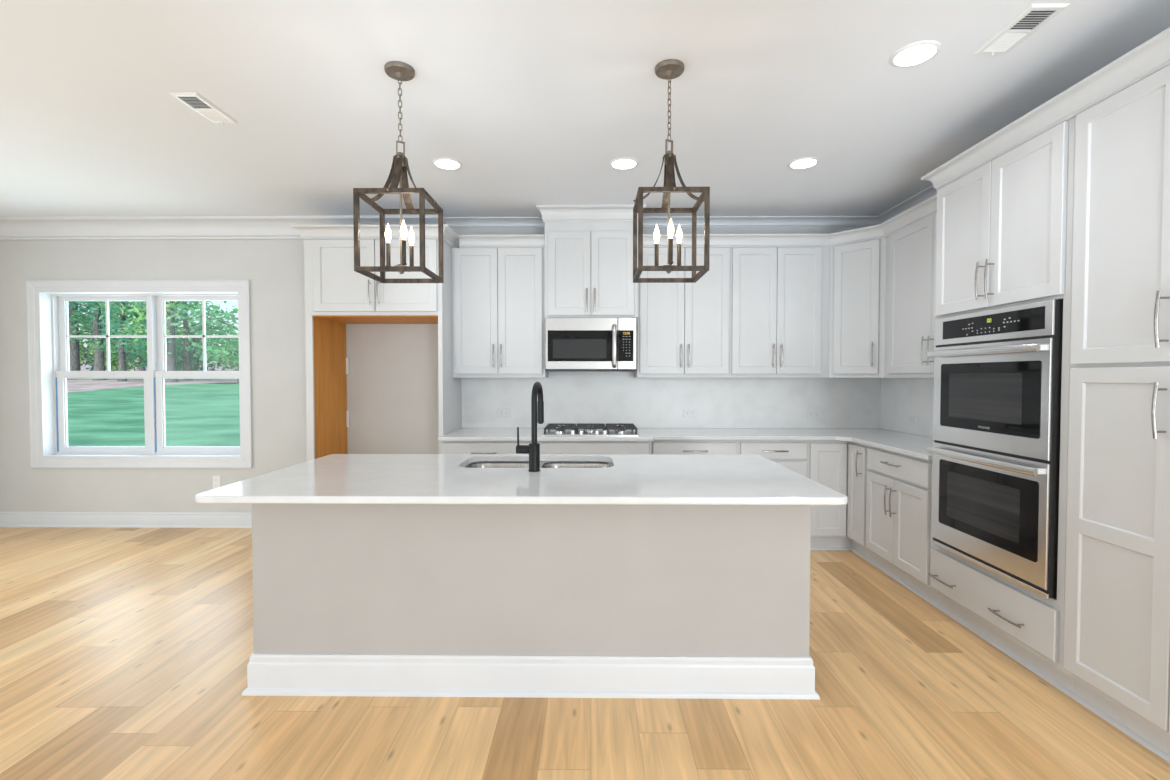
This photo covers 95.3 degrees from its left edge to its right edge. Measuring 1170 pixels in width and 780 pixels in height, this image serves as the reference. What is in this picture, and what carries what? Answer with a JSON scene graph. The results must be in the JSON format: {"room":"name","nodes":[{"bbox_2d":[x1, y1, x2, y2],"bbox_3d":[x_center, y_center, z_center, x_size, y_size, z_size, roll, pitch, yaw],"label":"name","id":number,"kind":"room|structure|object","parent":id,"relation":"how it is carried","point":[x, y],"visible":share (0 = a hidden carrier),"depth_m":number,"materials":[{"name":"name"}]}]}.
{"room":"kitchen","nodes":[
{"label":"kitchen","id":0,"kind":"room"},
{"bbox_2d":[0,227,880,511],"bbox_3d":[-1.389,-0.136,4.934,8.510,2.780,0.200,0,1,1],"label":"wall","id":1,"kind":"structure","parent":0,"point":[393,391],"depth_m":4.85,"materials":[{"name":"paint"}]},
{"bbox_2d":[0,512,251,527],"bbox_3d":[-3.829,1.189,4.878,3.232,0.135,0.032,0,1,1],"label":"baseboard","id":2,"kind":"structure","parent":1,"relation":"attached to","point":[7,519],"depth_m":4.88,"materials":[{"name":"white wood"}]},
{"bbox_2d":[26,280,252,467],"bbox_3d":[-4.054,-0.144,4.948,2.036,1.710,0.212,0,1,1],"label":"window","id":3,"kind":"structure","parent":1,"relation":"in","point":[48,336],"depth_m":4.90,"materials":[{"name":"white plastic"}]},
{"bbox_2d":[213,476,220,488],"bbox_3d":[-3.370,0.846,4.876,0.073,0.117,0.009,0,1,1],"label":"wall outlet","id":4,"kind":"object","parent":1,"relation":"attached to","point":[216,479],"visible":0.96,"depth_m":4.87,"materials":[{"name":"white plastic"}]},
{"bbox_2d":[0,215,445,239],"bbox_3d":[-3.391,-1.344,0.816,4.200,0.162,8.020,0,1,1],"label":"trim","id":5,"kind":"structure","parent":1,"relation":"attached to","point":[50,227],"depth_m":4.75,"materials":[{"name":"white wood"}]},
{"bbox_2d":[443,217,544,227],"bbox_3d":[-0.788,-1.489,4.739,0.913,0.065,0.110,0,1,1],"label":"trim","id":6,"kind":"structure","parent":1,"relation":"attached to","point":[453,222],"depth_m":4.75,"materials":[{"name":"white wood"}]},
{"bbox_2d":[452,234,547,377],"bbox_3d":[-0.728,-0.701,4.623,0.787,1.186,0.375,0,1,1],"label":"upper cabinet","id":7,"kind":"object","parent":1,"relation":"attached to","point":[498,281],"visible":0.98,"depth_m":4.49,"materials":[{"name":"white wood"}]},
{"bbox_2d":[536,204,646,317],"bbox_3d":[0.054,-1.060,4.571,0.901,0.911,0.446,0,1,1],"label":"upper cabinet","id":8,"kind":"object","parent":1,"relation":"attached to","point":[589,248],"visible":0.91,"depth_m":4.40,"materials":[{"name":"white wood"}]},
{"bbox_2d":[545,318,636,371],"bbox_3d":[0.050,-0.381,4.569,0.753,0.440,0.455,0,1,1],"label":"microwave","id":9,"kind":"object","parent":8,"relation":"attached to","point":[571,344],"visible":1,"depth_m":4.39,"materials":[{"name":"metal"}]},
{"bbox_2d":[461,371,880,427],"bbox_3d":[0.766,0.085,4.808,3.769,0.516,0.012,0,1,1],"label":"backsplash","id":10,"kind":"structure","parent":1,"relation":"attached to","point":[568,397],"depth_m":4.80,"materials":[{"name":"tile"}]},
{"bbox_2d":[498,409,510,416],"bbox_3d":[-0.732,0.207,4.817,0.117,0.073,0.009,0,1,1],"label":"wall outlet","id":11,"kind":"object","parent":10,"relation":"attached to","point":[501,412],"visible":1,"depth_m":4.82,"materials":[{"name":"white plastic"}]},
{"bbox_2d":[683,409,696,416],"bbox_3d":[0.945,0.208,4.798,0.117,0.073,0.009,0,1,1],"label":"wall outlet","id":12,"kind":"object","parent":10,"relation":"attached to","point":[686,412],"visible":1,"depth_m":4.80,"materials":[{"name":"white plastic"}]},
{"bbox_2d":[807,410,819,417],"bbox_3d":[2.054,0.218,4.786,0.117,0.073,0.009,0,1,1],"label":"wall outlet","id":13,"kind":"object","parent":10,"relation":"attached to","point":[810,413],"visible":1,"depth_m":4.78,"materials":[{"name":"white plastic"}]},
{"bbox_2d":[634,247,729,377],"bbox_3d":[0.832,-0.655,4.607,0.779,1.095,0.375,0,1,1],"label":"upper cabinet","id":14,"kind":"object","parent":1,"relation":"attached to","point":[683,329],"visible":0.94,"depth_m":4.47,"materials":[{"name":"white wood"}]},
{"bbox_2d":[730,247,829,377],"bbox_3d":[1.637,-0.655,4.598,0.829,1.095,0.375,0,1,1],"label":"upper cabinet","id":15,"kind":"object","parent":1,"relation":"attached to","point":[779,296],"visible":0.96,"depth_m":4.46,"materials":[{"name":"white wood"}]},
{"bbox_2d":[643,194,936,247],"bbox_3d":[1.631,-1.236,4.171,2.306,0.094,0.947,1,2,34],"label":"crown molding","id":16,"kind":"structure","parent":15,"relation":"attached to","point":[927,208],"depth_m":4.41,"materials":[{"name":"white wood"}]},
{"bbox_2d":[643,185,936,227],"bbox_3d":[1.509,-1.391,0.759,2.220,0.065,8.020,0,1,1],"label":"trim","id":17,"kind":"structure","parent":1,"relation":"attached to","point":[661,221],"depth_m":4.71,"materials":[{"name":"white wood"}]},
{"bbox_2d":[828,238,885,377],"bbox_3d":[2.355,-0.652,4.473,0.608,1.095,0.608,0,1,1],"label":"upper cabinet","id":18,"kind":"object","parent":1,"relation":"attached to","point":[857,270],"visible":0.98,"depth_m":4.30,"materials":[{"name":"white wood"}]},
{"bbox_2d":[0,0,1169,216],"bbox_3d":[-1.436,-1.500,0.790,8.510,0.150,8.420,0,1,1],"label":"ceiling","id":19,"kind":"structure","parent":0,"point":[535,100],"depth_m":2.67,"materials":[{"name":"paint"}]},
{"bbox_2d":[169,92,237,124],"bbox_3d":[-1.987,-1.463,2.788,0.142,0.020,0.310,0,1,1],"label":"ceiling vent","id":20,"kind":"object","parent":19,"relation":"in","point":[193,100],"visible":1,"depth_m":2.77,"materials":[{"name":"white plastic"}]},
{"bbox_2d":[353,61,443,282],"bbox_3d":[-0.846,-0.992,2.446,0.325,0.945,0.325,0,1,1],"label":"pendant lantern","id":21,"kind":"object","parent":19,"relation":"hanging from","point":[397,70],"visible":1,"depth_m":2.42,"materials":[{"name":"brown metal"}]},
{"bbox_2d":[385,220,414,265],"bbox_3d":[-0.861,-0.659,2.454,0.119,0.218,0.133,0,1,1],"label":"candle","id":22,"kind":"object","parent":21,"relation":"on","point":[403,230],"depth_m":2.45,"materials":[{"name":"beige wax"}]},
{"bbox_2d":[432,158,461,169],"bbox_3d":[-0.906,-1.487,3.510,0.192,0.008,0.192,0,1,1],"label":"recessed light","id":23,"kind":"object","parent":19,"relation":"in","point":[443,163],"visible":1,"depth_m":3.49,"materials":[{"name":"white plastic"}]},
{"bbox_2d":[609,157,638,169],"bbox_3d":[0.257,-1.487,3.507,0.192,0.008,0.192,0,1,1],"label":"recessed light","id":24,"kind":"object","parent":19,"relation":"in","point":[624,163],"visible":1,"depth_m":3.49,"materials":[{"name":"white plastic"}]},
{"bbox_2d":[633,59,709,282],"bbox_3d":[0.384,-0.992,2.432,0.325,0.945,0.325,0,1,1],"label":"pendant lantern","id":25,"kind":"object","parent":19,"relation":"hanging from","point":[667,69],"visible":1,"depth_m":2.41,"materials":[{"name":"brown metal"}]},
{"bbox_2d":[654,219,681,265],"bbox_3d":[0.384,-0.659,2.425,0.133,0.218,0.119,0,1,1],"label":"candle","id":26,"kind":"object","parent":25,"relation":"on","point":[670,225],"depth_m":2.46,"materials":[{"name":"beige wax"}]},
{"bbox_2d":[788,157,818,168],"bbox_3d":[1.434,-1.487,3.499,0.192,0.008,0.192,0,1,1],"label":"recessed light","id":27,"kind":"object","parent":19,"relation":"in","point":[805,162],"visible":1,"depth_m":3.49,"materials":[{"name":"white plastic"}]},
{"bbox_2d":[889,40,940,67],"bbox_3d":[1.436,-1.458,2.320,0.192,0.008,0.192,0,1,1],"label":"recessed light","id":28,"kind":"object","parent":19,"relation":"in","point":[917,53],"visible":1,"depth_m":2.31,"materials":[{"name":"white plastic"}]},
{"bbox_2d":[973,3,1069,55],"bbox_3d":[1.755,-1.448,2.160,0.144,0.020,0.310,0,1,1],"label":"ceiling vent","id":29,"kind":"object","parent":19,"relation":"in","point":[1034,16],"visible":1,"depth_m":2.14,"materials":[{"name":"white plastic"}]},
{"bbox_2d":[0,527,1169,779],"bbox_3d":[-1.436,1.414,0.861,8.510,0.120,8.420,0,1,1],"label":"floor","id":30,"kind":"structure","parent":0,"point":[125,653],"depth_m":2.20,"materials":[{"name":"brown wood"}]},
{"bbox_2d":[291,224,461,460],"bbox_3d":[-1.669,-0.013,4.501,1.222,2.556,0.675,0,1,1],"label":"tall cabinet","id":31,"kind":"object","parent":30,"relation":"on","point":[336,295],"visible":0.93,"depth_m":4.22,"materials":[{"name":"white wood"}]},
{"bbox_2d":[439,441,530,453],"bbox_3d":[-0.763,0.825,4.456,0.722,0.883,0.785,0,1,1],"label":"base cabinet","id":32,"kind":"object","parent":30,"relation":"on","point":[445,447],"visible":0.2,"depth_m":4.10,"materials":[{"name":"white wood"}]},
{"bbox_2d":[438,428,933,459],"bbox_3d":[0.757,0.379,3.980,3.769,0.030,1.657,0,1,1],"label":"countertop","id":33,"kind":"structure","parent":32,"relation":"on","point":[908,444],"depth_m":4.14,"materials":[{"name":"white stone"}]},
{"bbox_2d":[542,423,639,435],"bbox_3d":[0.047,0.324,4.429,0.772,0.057,0.530,0,1,1],"label":"gas cooktop","id":34,"kind":"object","parent":33,"relation":"in","point":[570,429],"visible":1,"depth_m":4.30,"materials":[{"name":"silver metal"}]},
{"bbox_2d":[242,504,819,699],"bbox_3d":[-0.235,0.867,2.722,2.485,0.883,0.895,0,1,1],"label":"kitchen island","id":35,"kind":"object","parent":30,"relation":"on","point":[377,600],"visible":0.68,"depth_m":2.31,"materials":[{"name":"paint"}]},
{"bbox_2d":[195,454,847,504],"bbox_3d":[-0.249,0.412,2.618,2.554,0.030,1.135,0,1,1],"label":"island countertop","id":36,"kind":"structure","parent":35,"relation":"on","point":[632,479],"depth_m":2.35,"materials":[{"name":"white stone"}]},
{"bbox_2d":[516,382,543,471],"bbox_3d":[-0.269,0.177,2.685,0.118,0.438,0.204,0,1,7],"label":"faucet","id":37,"kind":"object","parent":36,"relation":"on","point":[537,407],"visible":1,"depth_m":2.60,"materials":[{"name":"black metal"}]},
{"bbox_2d":[464,461,612,467],"bbox_3d":[-0.255,0.524,2.911,0.855,0.206,0.448,0,1,1],"label":"sink","id":38,"kind":"object","parent":36,"relation":"in","point":[480,464],"visible":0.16,"depth_m":3.10,"materials":[{"name":"silver metal"}]},
{"bbox_2d":[468,463,528,467],"bbox_3d":[-0.463,0.530,2.913,0.388,0.194,0.398,0,1,1],"label":"basin","id":39,"kind":"object","parent":38,"relation":"in","point":[471,465],"depth_m":3.10,"materials":[{"name":"silver metal"}]},
{"bbox_2d":[543,464,610,467],"bbox_3d":[-0.046,0.530,2.909,0.388,0.194,0.398,0,1,1],"label":"basin","id":40,"kind":"object","parent":38,"relation":"in","point":[544,465],"depth_m":3.10,"materials":[{"name":"silver metal"}]},
{"bbox_2d":[537,441,650,453],"bbox_3d":[0.056,0.825,4.447,0.914,0.883,0.785,0,1,1],"label":"base cabinet","id":41,"kind":"object","parent":30,"relation":"on","point":[546,447],"visible":0.02,"depth_m":4.09,"materials":[{"name":"white wood"}]},
{"bbox_2d":[651,440,737,454],"bbox_3d":[0.858,0.824,4.478,0.684,0.883,0.705,0,1,1],"label":"base cabinet","id":42,"kind":"object","parent":30,"relation":"on","point":[678,447],"visible":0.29,"depth_m":4.16,"materials":[{"name":"white wood"}]},
{"bbox_2d":[738,440,807,477],"bbox_3d":[1.474,0.825,4.471,0.547,0.883,0.705,0,1,1],"label":"base cabinet","id":43,"kind":"object","parent":30,"relation":"on","point":[790,454],"visible":0.3,"depth_m":4.16,"materials":[{"name":"white wood"}]},
{"bbox_2d":[808,440,873,563],"bbox_3d":[2.202,0.827,4.359,0.910,0.883,0.909,0,1,1],"label":"base cabinet","id":44,"kind":"object","parent":30,"relation":"on","point":[840,466],"visible":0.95,"depth_m":4.16,"materials":[{"name":"white wood"}]},
{"bbox_2d":[866,445,941,608],"bbox_3d":[2.320,0.848,3.523,0.655,0.883,0.760,0,1,1],"label":"base cabinet","id":45,"kind":"object","parent":30,"relation":"on","point":[898,486],"visible":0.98,"depth_m":3.46,"materials":[{"name":"white wood"}]},
{"bbox_2d":[929,117,1075,696],"bbox_3d":[2.311,0.077,2.687,0.655,2.465,0.869,0,1,1],"label":"tall cabinet","id":46,"kind":"object","parent":30,"relation":"on","point":[1004,228],"visible":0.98,"depth_m":2.53,"materials":[{"name":"white wood"}]},
{"bbox_2d":[926,299,1062,598],"bbox_3d":[2.252,0.251,2.696,0.597,1.300,0.790,0,1,1],"label":"double wall oven","id":47,"kind":"object","parent":46,"relation":"in","point":[995,450],"visible":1,"depth_m":2.57,"materials":[{"name":"silver metal"}]},
{"bbox_2d":[921,27,1169,189],"bbox_3d":[2.103,-1.189,2.241,0.246,0.094,1.837,0,1,1],"label":"crown molding","id":48,"kind":"structure","parent":46,"relation":"attached to","point":[1153,55],"depth_m":2.23,"materials":[{"name":"white wood"}]},
{"bbox_2d":[1063,65,1169,762],"bbox_3d":[2.301,0.099,1.802,0.655,2.465,0.900,0,1,1],"label":"pantry cabinet","id":49,"kind":"object","parent":30,"relation":"on","point":[1116,641],"visible":1,"depth_m":2.01,"materials":[{"name":"white wood"}]},
{"bbox_3d":[2.718,-0.032,0.679,0.200,2.780,8.220,0,1,1],"label":"wall","id":50,"kind":"structure","parent":0,"visible":0},
{"bbox_2d":[880,378,933,437],"bbox_3d":[2.647,0.136,3.958,0.012,0.455,1.670,0,1,1],"label":"backsplash","id":51,"kind":"structure","parent":50,"relation":"attached to","point":[900,397],"depth_m":4.37,"materials":[{"name":"tile"}]},
{"bbox_2d":[884,213,936,377],"bbox_3d":[2.462,-0.631,3.636,0.375,1.095,1.062,0,1,1],"label":"upper cabinet","id":52,"kind":"object","parent":50,"relation":"attached to","point":[910,317],"visible":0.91,"depth_m":3.82,"materials":[{"name":"white wood"}]},
{"label":"outside","id":53,"kind":"structure","parent":0,"visible":0},
{"bbox_2d":[67,383,239,445],"bbox_3d":[-24.747,0.504,22.451,90.000,1.345,33.700,0,1,1],"label":"lawn","id":54,"kind":"structure","parent":53,"point":[206,414],"depth_m":17.43,"materials":[{"name":"green plant"}]},
{"bbox_2d":[68,301,145,380],"bbox_3d":[-33.361,-5.787,36.449,6.383,10.533,8.038,0,1,15],"label":"tree","id":55,"kind":"object","parent":54,"relation":"on","point":[99,357],"visible":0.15,"depth_m":36.16,"materials":[{"name":"green plant"}]},
{"bbox_2d":[169,301,238,383],"bbox_3d":[-22.428,-5.604,34.894,7.351,10.467,8.108,1,2,43],"label":"tree","id":56,"kind":"object","parent":54,"relation":"on","point":[214,312],"visible":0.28,"depth_m":33.51,"materials":[{"name":"green plant"}]},
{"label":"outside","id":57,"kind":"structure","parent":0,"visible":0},
{"bbox_2d":[67,363,237,391],"bbox_3d":[-34.439,-1.686,49.618,130.000,2.944,51.500,0,1,1],"label":"bank","id":58,"kind":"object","parent":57,"point":[78,385],"visible":0.04,"depth_m":33.95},
{"bbox_2d":[80,341,86,365],"bbox_3d":[-39.282,-2.710,39.513,3.476,3.928,3.465,0,1,1],"label":"shrub","id":59,"kind":"object","parent":58,"relation":"on","point":[81,342],"visible":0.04,"depth_m":40.47,"materials":[{"name":"green plant"}]},
{"bbox_2d":[67,301,133,379],"bbox_3d":[-35.957,-7.224,37.508,6.386,13.292,7.845,1,2,36],"label":"tree","id":60,"kind":"object","parent":58,"relation":"on","point":[74,348],"visible":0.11,"depth_m":37.64,"materials":[{"name":"green plant"}]},
{"bbox_2d":[80,338,134,370],"bbox_3d":[-37.034,-2.866,41.450,3.592,3.883,3.565,0,1,1],"label":"shrub","id":61,"kind":"object","parent":58,"relation":"on","point":[85,355],"visible":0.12,"depth_m":40.63,"materials":[{"name":"green plant"}]},
{"bbox_2d":[87,329,145,370],"bbox_3d":[-34.980,-2.731,39.911,3.347,3.871,3.512,-1,2,-33],"label":"shrub","id":62,"kind":"object","parent":58,"relation":"on","point":[113,357],"visible":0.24,"depth_m":39.52,"materials":[{"name":"green plant"}]},
{"bbox_2d":[76,301,185,381],"bbox_3d":[-30.048,-6.591,34.738,6.654,12.367,7.571,0,1,1],"label":"tree","id":63,"kind":"object","parent":58,"relation":"on","point":[122,350],"visible":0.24,"depth_m":33.94,"materials":[{"name":"green plant"}]},
{"bbox_2d":[101,301,201,382],"bbox_3d":[-27.169,-6.748,34.364,7.428,12.818,7.646,0,1,1],"label":"tree","id":64,"kind":"object","parent":58,"relation":"on","point":[171,347],"visible":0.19,"depth_m":34.02,"materials":[{"name":"green plant"}]},
{"bbox_2d":[125,307,177,370],"bbox_3d":[-42.019,-8.294,50.232,9.639,13.354,6.870,1,2,25],"label":"tree","id":65,"kind":"object","parent":58,"relation":"on","point":[140,367],"visible":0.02,"depth_m":50.22,"materials":[{"name":"green plant"}]},
{"bbox_2d":[109,301,237,379],"bbox_3d":[-28.027,-6.427,36.659,7.272,11.794,7.246,-1,2,-41],"label":"tree","id":66,"kind":"object","parent":58,"relation":"on","point":[186,351],"visible":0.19,"depth_m":36.79,"materials":[{"name":"green plant"}]},
{"bbox_2d":[133,301,236,327],"bbox_3d":[-34.056,-7.696,44.378,9.089,13.051,7.959,0,1,1],"label":"tree","id":67,"kind":"object","parent":58,"relation":"on","point":[187,301],"visible":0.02,"depth_m":45.31,"materials":[{"name":"green plant"}]},
{"bbox_2d":[166,329,206,370],"bbox_3d":[-30.609,-2.755,40.357,3.558,3.796,3.533,0,1,1],"label":"shrub","id":68,"kind":"object","parent":58,"relation":"on","point":[176,329],"visible":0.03,"depth_m":40.34,"materials":[{"name":"green plant"}]},
{"bbox_2d":[175,329,220,370],"bbox_3d":[-28.522,-2.599,38.854,3.476,3.734,3.687,0,1,1],"label":"shrub","id":69,"kind":"object","parent":58,"relation":"on","point":[193,360],"visible":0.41,"depth_m":38.48,"materials":[{"name":"green plant"}]},
{"bbox_2d":[216,331,238,370],"bbox_3d":[-26.319,-2.790,40.878,3.562,3.850,3.448,0,1,1],"label":"shrub","id":70,"kind":"object","parent":58,"relation":"on","point":[229,343],"visible":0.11,"depth_m":40.06,"materials":[{"name":"green plant"}]},
{"bbox_2d":[230,337,238,370],"bbox_3d":[-24.220,-2.677,39.329,3.523,3.802,3.457,0,1,1],"label":"shrub","id":71,"kind":"object","parent":58,"relation":"on","point":[235,337],"visible":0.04,"depth_m":38.62,"materials":[{"name":"green plant"}]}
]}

